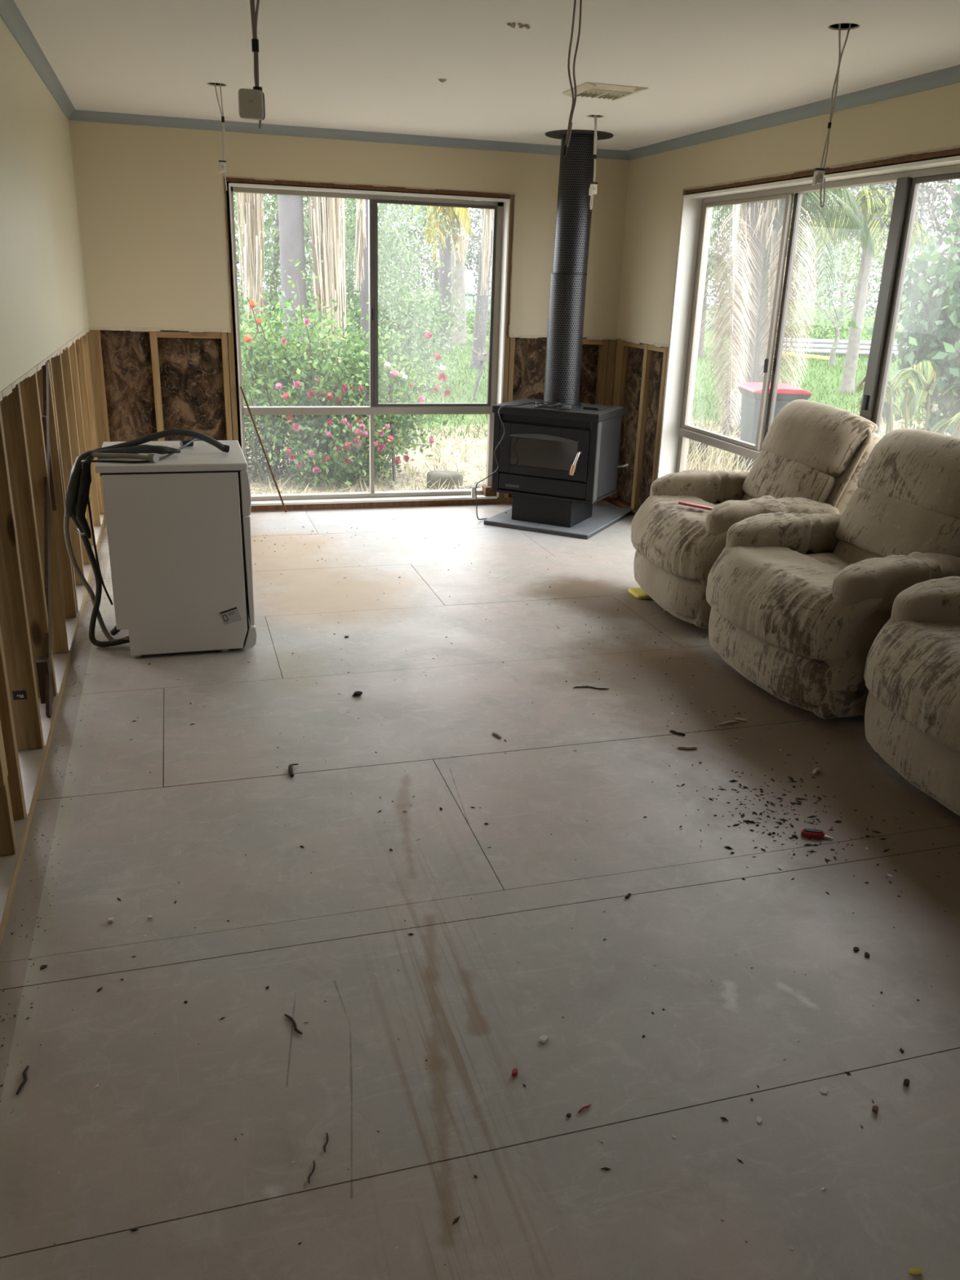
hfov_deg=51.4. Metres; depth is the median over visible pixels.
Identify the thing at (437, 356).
flower
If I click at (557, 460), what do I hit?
wood stove
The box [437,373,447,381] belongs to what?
flower
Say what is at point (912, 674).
recliner
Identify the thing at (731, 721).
wood splinter
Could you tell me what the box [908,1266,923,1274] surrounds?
flake
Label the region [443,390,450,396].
flower
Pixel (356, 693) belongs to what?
clip
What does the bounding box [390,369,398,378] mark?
flower
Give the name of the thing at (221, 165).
socket
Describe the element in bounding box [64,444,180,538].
hose sleeve
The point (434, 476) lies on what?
rock
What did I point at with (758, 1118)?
flake
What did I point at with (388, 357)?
stake
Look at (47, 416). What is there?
wall
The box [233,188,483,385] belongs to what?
tree
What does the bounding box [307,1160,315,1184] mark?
bark sliver
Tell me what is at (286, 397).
flower
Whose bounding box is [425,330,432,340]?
flower
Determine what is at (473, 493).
clip
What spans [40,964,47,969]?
clod
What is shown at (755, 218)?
frond
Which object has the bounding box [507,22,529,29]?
hole
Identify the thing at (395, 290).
shrub
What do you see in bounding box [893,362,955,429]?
shrub
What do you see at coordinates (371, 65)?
ceiling
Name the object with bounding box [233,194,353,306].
tree
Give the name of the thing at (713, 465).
dry grass
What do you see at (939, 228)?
tree
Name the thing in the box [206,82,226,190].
hanging cable
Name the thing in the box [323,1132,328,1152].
bark sliver
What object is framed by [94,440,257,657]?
dishwasher
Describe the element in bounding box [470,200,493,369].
palm tree
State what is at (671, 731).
strip
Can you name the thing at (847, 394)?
grass
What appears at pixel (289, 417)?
flower
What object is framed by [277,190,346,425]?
tree
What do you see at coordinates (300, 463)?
flower
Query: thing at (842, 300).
tree
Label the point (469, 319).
shrub
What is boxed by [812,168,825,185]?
socket
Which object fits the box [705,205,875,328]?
tree
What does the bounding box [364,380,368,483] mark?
stake
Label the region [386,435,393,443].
flower
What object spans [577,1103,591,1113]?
red sliver
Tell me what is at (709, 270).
palm tree
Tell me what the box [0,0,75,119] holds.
trim
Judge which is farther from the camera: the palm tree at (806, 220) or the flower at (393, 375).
the palm tree at (806, 220)
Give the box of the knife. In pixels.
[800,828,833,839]
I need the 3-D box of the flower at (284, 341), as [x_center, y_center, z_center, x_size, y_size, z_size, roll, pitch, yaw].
[-1.711,-2.605,8.691,0.058,0.067,0.055,-13,25,-36]
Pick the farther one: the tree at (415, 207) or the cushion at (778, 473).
the tree at (415, 207)
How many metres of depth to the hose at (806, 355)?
28.43 m
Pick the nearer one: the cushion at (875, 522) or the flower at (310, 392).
the cushion at (875, 522)
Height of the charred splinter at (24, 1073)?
0.006 m
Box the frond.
[699,190,866,436]
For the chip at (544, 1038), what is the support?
on the floor
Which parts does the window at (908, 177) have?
sash, sash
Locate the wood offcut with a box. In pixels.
[492,732,501,738]
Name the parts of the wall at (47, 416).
plate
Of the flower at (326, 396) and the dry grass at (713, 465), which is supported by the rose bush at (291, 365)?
the flower at (326, 396)
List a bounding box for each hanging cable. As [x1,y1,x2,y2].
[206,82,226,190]
[238,0,265,128]
[562,0,582,155]
[586,115,604,209]
[812,22,860,207]
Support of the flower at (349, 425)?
on the rose bush at (291, 365)
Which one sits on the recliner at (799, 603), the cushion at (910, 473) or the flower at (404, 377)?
the cushion at (910, 473)
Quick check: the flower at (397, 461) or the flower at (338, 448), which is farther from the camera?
the flower at (397, 461)
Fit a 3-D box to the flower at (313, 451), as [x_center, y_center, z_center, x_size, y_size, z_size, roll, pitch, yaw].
[-1.513,-1.665,8.948,0.073,0.084,0.077,4,20,5]
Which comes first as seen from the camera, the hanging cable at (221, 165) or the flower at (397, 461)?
the hanging cable at (221, 165)
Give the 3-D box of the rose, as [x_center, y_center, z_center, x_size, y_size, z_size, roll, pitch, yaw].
[0.040,-4.330,16.200,0.444,0.846,0.443,-4,21,-16]
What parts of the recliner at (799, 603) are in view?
panel, arm post, seat, arm panel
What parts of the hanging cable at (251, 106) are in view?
box lid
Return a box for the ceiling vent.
[562,81,648,100]
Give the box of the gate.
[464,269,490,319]
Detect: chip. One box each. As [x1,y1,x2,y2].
[107,917,113,922]
[538,1035,548,1043]
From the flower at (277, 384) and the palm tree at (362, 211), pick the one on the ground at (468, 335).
the palm tree at (362, 211)
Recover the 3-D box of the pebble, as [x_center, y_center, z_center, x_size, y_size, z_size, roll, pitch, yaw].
[0.794,0.943,2.003,0.012,0.008,0.012,14,23,29]
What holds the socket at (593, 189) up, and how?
attached to the hanging cable at (593, 189)
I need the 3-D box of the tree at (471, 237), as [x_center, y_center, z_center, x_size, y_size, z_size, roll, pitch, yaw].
[5.489,-23.512,59.450,14.642,12.162,9.251,-8,22,-24]
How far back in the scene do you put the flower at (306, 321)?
8.68 m
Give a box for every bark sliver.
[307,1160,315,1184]
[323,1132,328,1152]
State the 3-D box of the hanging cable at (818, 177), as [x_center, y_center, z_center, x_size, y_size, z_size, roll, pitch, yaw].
[1.235,-1.843,3.497,0.106,0.599,0.106,-4,21,-16]
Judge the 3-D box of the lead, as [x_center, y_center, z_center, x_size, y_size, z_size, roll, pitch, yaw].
[-1.346,-0.486,4.269,0.664,0.685,0.300,-16,26,-40]
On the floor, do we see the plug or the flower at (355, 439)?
the plug
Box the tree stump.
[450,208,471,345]
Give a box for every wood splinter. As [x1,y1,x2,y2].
[677,745,697,749]
[718,720,737,724]
[734,717,746,721]
[812,767,820,774]
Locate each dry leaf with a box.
[853,946,859,951]
[864,951,870,957]
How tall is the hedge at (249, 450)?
0.787 m
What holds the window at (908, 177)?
in the wall at (925, 125)
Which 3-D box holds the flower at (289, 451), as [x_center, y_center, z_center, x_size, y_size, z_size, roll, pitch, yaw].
[-1.687,-1.665,8.800,0.051,0.050,0.060,-9,23,-28]
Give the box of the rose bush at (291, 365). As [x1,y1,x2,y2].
[237,258,475,489]
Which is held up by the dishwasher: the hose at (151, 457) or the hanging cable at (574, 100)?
the hose at (151, 457)
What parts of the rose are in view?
stem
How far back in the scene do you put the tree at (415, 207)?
20.67 m
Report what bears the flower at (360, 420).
on the rose bush at (291, 365)
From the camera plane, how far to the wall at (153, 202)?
6.36 m
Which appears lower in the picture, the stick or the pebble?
the pebble
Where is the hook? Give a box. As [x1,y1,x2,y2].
[288,763,298,777]
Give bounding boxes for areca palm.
[854,359,959,437]
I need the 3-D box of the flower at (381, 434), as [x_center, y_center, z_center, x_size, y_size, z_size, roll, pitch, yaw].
[-0.899,-1.882,9.060,0.053,0.065,0.057,3,20,4]
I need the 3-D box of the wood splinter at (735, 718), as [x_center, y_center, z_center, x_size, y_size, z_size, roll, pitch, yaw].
[0.993,0.302,3.795,0.046,0.008,0.015,8,21,16]
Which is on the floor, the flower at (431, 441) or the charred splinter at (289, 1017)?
the charred splinter at (289, 1017)
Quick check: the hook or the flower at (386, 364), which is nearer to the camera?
the hook
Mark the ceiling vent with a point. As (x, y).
(604, 91)
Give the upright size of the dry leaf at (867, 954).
0.004 m
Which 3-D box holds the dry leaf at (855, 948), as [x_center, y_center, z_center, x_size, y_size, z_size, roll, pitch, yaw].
[0.940,0.773,2.493,0.016,0.004,0.011,-14,25,-37]
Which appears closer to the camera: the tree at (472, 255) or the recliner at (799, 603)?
the recliner at (799, 603)
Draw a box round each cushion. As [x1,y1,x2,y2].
[742,448,835,502]
[761,399,877,478]
[832,539,881,564]
[835,487,959,557]
[857,428,959,519]
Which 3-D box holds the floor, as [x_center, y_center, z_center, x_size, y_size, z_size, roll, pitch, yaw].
[-0.534,0.874,2.217,6.262,0.090,10.304,-4,21,-16]
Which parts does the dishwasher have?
worktop trim, control panel, door, kick plate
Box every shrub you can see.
[339,261,479,393]
[346,289,435,353]
[348,281,489,342]
[703,291,903,346]
[848,178,959,435]
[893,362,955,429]
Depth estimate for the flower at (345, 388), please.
8.94 m
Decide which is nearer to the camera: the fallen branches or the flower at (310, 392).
the flower at (310, 392)
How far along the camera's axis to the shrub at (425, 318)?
16.93 m
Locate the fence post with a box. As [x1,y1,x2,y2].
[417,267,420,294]
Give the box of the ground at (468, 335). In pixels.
[239,291,950,494]
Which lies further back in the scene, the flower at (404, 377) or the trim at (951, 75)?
the flower at (404, 377)
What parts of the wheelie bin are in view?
lid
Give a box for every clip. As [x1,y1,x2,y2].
[352,691,362,696]
[471,486,475,497]
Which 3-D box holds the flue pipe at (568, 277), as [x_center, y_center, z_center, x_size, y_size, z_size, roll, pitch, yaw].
[0.579,-2.314,6.348,0.416,1.630,0.416,-4,21,-16]
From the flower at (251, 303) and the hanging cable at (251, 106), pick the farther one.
the flower at (251, 303)
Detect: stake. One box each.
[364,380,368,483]
[387,355,395,481]
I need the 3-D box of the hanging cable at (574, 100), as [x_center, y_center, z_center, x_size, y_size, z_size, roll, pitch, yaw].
[0.303,-1.828,3.209,0.096,0.491,0.096,-4,21,-16]
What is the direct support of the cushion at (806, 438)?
on the recliner at (812, 458)
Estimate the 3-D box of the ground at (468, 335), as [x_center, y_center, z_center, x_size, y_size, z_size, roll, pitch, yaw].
[15.497,-15.290,49.248,120.000,0.032,130.000,-4,21,-16]
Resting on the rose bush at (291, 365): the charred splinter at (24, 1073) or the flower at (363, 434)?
the flower at (363, 434)
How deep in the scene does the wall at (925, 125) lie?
6.21 m
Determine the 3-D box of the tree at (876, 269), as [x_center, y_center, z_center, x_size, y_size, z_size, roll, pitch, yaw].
[19.110,-23.250,55.678,18.014,15.111,8.799,-5,21,-20]
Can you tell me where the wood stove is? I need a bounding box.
[475,398,628,527]
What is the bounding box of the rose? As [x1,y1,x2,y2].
[469,346,488,399]
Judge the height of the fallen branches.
0.063 m
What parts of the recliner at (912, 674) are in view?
panel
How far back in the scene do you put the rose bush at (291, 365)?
9.09 m
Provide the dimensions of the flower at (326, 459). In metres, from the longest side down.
0.088 x 0.075 x 0.075 m
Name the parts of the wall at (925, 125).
plate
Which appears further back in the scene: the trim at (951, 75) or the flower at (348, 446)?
the flower at (348, 446)
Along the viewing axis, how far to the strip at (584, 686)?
4.05 m
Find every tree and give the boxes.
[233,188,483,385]
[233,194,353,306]
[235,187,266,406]
[236,202,439,311]
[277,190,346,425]
[303,196,451,349]
[353,199,368,402]
[377,204,491,311]
[414,199,471,351]
[468,210,490,285]
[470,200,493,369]
[697,252,734,358]
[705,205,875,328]
[708,187,875,387]
[708,189,841,382]
[718,183,951,323]
[735,178,959,329]
[735,223,925,366]
[797,186,931,395]
[837,179,959,430]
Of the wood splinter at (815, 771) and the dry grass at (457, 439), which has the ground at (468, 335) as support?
the dry grass at (457, 439)
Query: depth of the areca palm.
7.80 m
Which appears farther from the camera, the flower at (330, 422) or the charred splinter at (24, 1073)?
the flower at (330, 422)
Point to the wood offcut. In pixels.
(497, 735)
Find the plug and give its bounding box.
[511,1067,517,1076]
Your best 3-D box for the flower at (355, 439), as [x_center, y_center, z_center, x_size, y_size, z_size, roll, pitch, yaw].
[-1.102,-1.762,8.890,0.072,0.087,0.070,6,20,10]
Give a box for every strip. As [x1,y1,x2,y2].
[584,686,608,689]
[670,729,685,735]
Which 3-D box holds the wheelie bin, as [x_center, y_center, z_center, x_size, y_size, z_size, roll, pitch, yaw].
[2.918,-2.103,10.126,0.575,0.956,0.703,2,20,-1]
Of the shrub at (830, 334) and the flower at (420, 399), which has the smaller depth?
the flower at (420, 399)
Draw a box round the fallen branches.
[457,482,485,488]
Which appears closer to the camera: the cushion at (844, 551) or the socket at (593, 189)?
the cushion at (844, 551)
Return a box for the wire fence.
[706,277,901,336]
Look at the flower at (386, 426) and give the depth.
8.91 m
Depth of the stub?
4.53 m
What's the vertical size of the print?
0.070 m
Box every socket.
[218,160,226,173]
[588,182,597,195]
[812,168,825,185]
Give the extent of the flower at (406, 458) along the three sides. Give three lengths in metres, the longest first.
0.065 x 0.054 x 0.054 m
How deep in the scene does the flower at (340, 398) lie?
9.03 m
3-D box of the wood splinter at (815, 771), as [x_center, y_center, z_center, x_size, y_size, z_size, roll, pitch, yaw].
[1.149,0.446,3.410,0.017,0.009,0.056,17,25,36]
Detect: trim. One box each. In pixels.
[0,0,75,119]
[68,120,89,328]
[69,110,629,159]
[626,64,959,159]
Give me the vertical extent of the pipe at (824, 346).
0.152 m
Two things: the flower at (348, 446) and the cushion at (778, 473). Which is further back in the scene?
the flower at (348, 446)
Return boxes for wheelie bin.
[732,382,812,472]
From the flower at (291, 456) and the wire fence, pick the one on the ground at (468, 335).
the wire fence
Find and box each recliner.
[631,399,882,628]
[706,428,959,719]
[863,576,959,816]
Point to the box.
(692, 443)
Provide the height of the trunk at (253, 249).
5.623 m
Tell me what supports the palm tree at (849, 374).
on the ground at (468, 335)
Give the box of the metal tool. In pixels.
[582,406,599,409]
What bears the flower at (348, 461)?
on the rose bush at (291, 365)
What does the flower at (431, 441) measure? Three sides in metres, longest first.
0.068 x 0.058 x 0.056 m
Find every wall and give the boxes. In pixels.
[0,16,105,948]
[69,120,629,511]
[605,82,959,515]
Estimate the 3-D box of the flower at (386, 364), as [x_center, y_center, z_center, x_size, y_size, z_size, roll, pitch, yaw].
[-0.851,-2.506,9.099,0.057,0.069,0.058,7,20,14]
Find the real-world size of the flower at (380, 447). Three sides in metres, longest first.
0.073 x 0.073 x 0.064 m
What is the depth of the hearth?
6.67 m
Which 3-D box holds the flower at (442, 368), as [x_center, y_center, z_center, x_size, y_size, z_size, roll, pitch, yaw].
[-0.344,-2.493,9.168,0.060,0.075,0.058,8,21,16]
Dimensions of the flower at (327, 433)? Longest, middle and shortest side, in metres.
0.057 x 0.057 x 0.057 m
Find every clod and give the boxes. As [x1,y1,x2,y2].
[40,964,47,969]
[902,1078,910,1086]
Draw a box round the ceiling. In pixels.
[15,0,959,150]
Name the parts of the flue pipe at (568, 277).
casing, casing, ceiling plate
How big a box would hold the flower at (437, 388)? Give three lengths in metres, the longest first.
0.079 x 0.064 x 0.061 m
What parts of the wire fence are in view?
rail, rail, rail, post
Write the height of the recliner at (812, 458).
1.030 m
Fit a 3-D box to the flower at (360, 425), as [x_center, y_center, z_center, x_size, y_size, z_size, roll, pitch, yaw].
[-1.062,-1.916,8.960,0.052,0.064,0.049,7,21,15]
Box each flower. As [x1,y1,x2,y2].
[244,333,252,343]
[248,298,256,308]
[255,318,262,324]
[275,382,282,389]
[280,337,287,345]
[283,391,288,400]
[286,414,292,421]
[286,448,291,454]
[288,454,296,461]
[292,422,300,431]
[293,380,301,388]
[295,461,302,467]
[303,317,310,326]
[307,390,315,397]
[307,449,315,458]
[312,464,319,474]
[322,455,330,463]
[324,391,333,400]
[324,431,332,437]
[327,417,333,426]
[332,444,340,453]
[335,396,342,402]
[341,383,348,392]
[341,417,346,426]
[343,456,351,463]
[344,442,351,449]
[346,422,352,429]
[351,437,360,447]
[353,427,360,435]
[355,417,363,423]
[357,385,363,392]
[358,423,364,430]
[360,430,368,438]
[377,429,384,436]
[377,444,385,452]
[383,362,390,368]
[384,423,389,430]
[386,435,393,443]
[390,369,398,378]
[393,456,399,466]
[401,374,408,380]
[404,454,409,462]
[417,395,425,402]
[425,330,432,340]
[428,437,434,444]
[433,386,439,392]
[435,352,440,360]
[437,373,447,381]
[440,364,445,373]
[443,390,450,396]
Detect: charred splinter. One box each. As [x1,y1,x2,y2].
[16,1065,29,1094]
[284,1013,302,1034]
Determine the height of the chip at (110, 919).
0.008 m
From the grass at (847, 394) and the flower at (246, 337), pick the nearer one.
the flower at (246, 337)
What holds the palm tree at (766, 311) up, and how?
on the ground at (468, 335)
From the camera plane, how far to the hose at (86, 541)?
4.27 m
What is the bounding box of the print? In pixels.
[219,607,236,622]
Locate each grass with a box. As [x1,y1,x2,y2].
[241,340,942,441]
[244,411,951,494]
[685,413,754,472]
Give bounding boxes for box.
[687,424,708,466]
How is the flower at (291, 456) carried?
on the rose bush at (291, 365)
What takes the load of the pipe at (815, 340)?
on the pipe at (824, 346)
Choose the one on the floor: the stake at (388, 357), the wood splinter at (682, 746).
the wood splinter at (682, 746)
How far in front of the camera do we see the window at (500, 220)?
6.86 m
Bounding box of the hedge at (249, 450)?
[243,401,396,488]
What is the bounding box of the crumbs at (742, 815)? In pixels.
[0,519,959,1265]
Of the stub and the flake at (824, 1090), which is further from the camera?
the stub
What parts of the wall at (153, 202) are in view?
plate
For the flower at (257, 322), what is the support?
on the rose bush at (291, 365)
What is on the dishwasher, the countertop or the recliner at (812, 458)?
the countertop
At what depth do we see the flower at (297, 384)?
8.72 m
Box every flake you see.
[756,1115,761,1123]
[819,1086,828,1093]
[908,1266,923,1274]
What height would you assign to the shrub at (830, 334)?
2.500 m
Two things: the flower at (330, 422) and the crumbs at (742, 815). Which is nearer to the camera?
the crumbs at (742, 815)
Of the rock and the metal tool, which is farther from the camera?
the rock
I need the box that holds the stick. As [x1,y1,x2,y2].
[240,386,286,512]
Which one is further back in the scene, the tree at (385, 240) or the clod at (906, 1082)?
the tree at (385, 240)
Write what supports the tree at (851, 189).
on the ground at (468, 335)
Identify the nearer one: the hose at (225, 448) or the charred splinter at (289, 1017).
the charred splinter at (289, 1017)
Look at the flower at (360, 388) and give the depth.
8.92 m
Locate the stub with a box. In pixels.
[438,79,446,82]
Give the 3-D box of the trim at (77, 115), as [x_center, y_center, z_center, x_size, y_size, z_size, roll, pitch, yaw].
[-0.681,-3.163,6.262,3.562,0.054,0.049,-4,21,-16]
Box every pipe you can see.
[543,129,613,404]
[782,342,903,351]
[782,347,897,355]
[783,337,907,346]
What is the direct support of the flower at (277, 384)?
on the rose bush at (291, 365)
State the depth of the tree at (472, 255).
59.13 m
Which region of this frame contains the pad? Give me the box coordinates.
[627,587,651,599]
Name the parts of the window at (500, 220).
sash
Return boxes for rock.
[426,470,462,489]
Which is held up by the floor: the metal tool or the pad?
the pad
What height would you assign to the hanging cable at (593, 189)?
0.496 m
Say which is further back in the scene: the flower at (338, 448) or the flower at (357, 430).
the flower at (338, 448)
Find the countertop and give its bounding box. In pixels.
[94,440,248,473]
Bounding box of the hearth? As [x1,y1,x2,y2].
[484,504,631,539]
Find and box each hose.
[63,452,159,640]
[68,428,229,533]
[80,533,129,647]
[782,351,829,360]
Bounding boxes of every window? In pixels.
[227,182,510,506]
[657,155,959,478]
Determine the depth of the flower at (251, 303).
8.45 m
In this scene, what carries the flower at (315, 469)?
on the rose bush at (291, 365)
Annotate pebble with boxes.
[871,1105,879,1113]
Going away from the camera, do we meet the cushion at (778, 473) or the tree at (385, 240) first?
the cushion at (778, 473)
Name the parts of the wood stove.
post, maker plate, power cord, ash drawer, door glass, door, rail, plate, handle, post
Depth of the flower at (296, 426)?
8.81 m
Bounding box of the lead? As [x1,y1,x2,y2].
[80,438,202,604]
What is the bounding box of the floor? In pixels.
[0,500,959,1279]

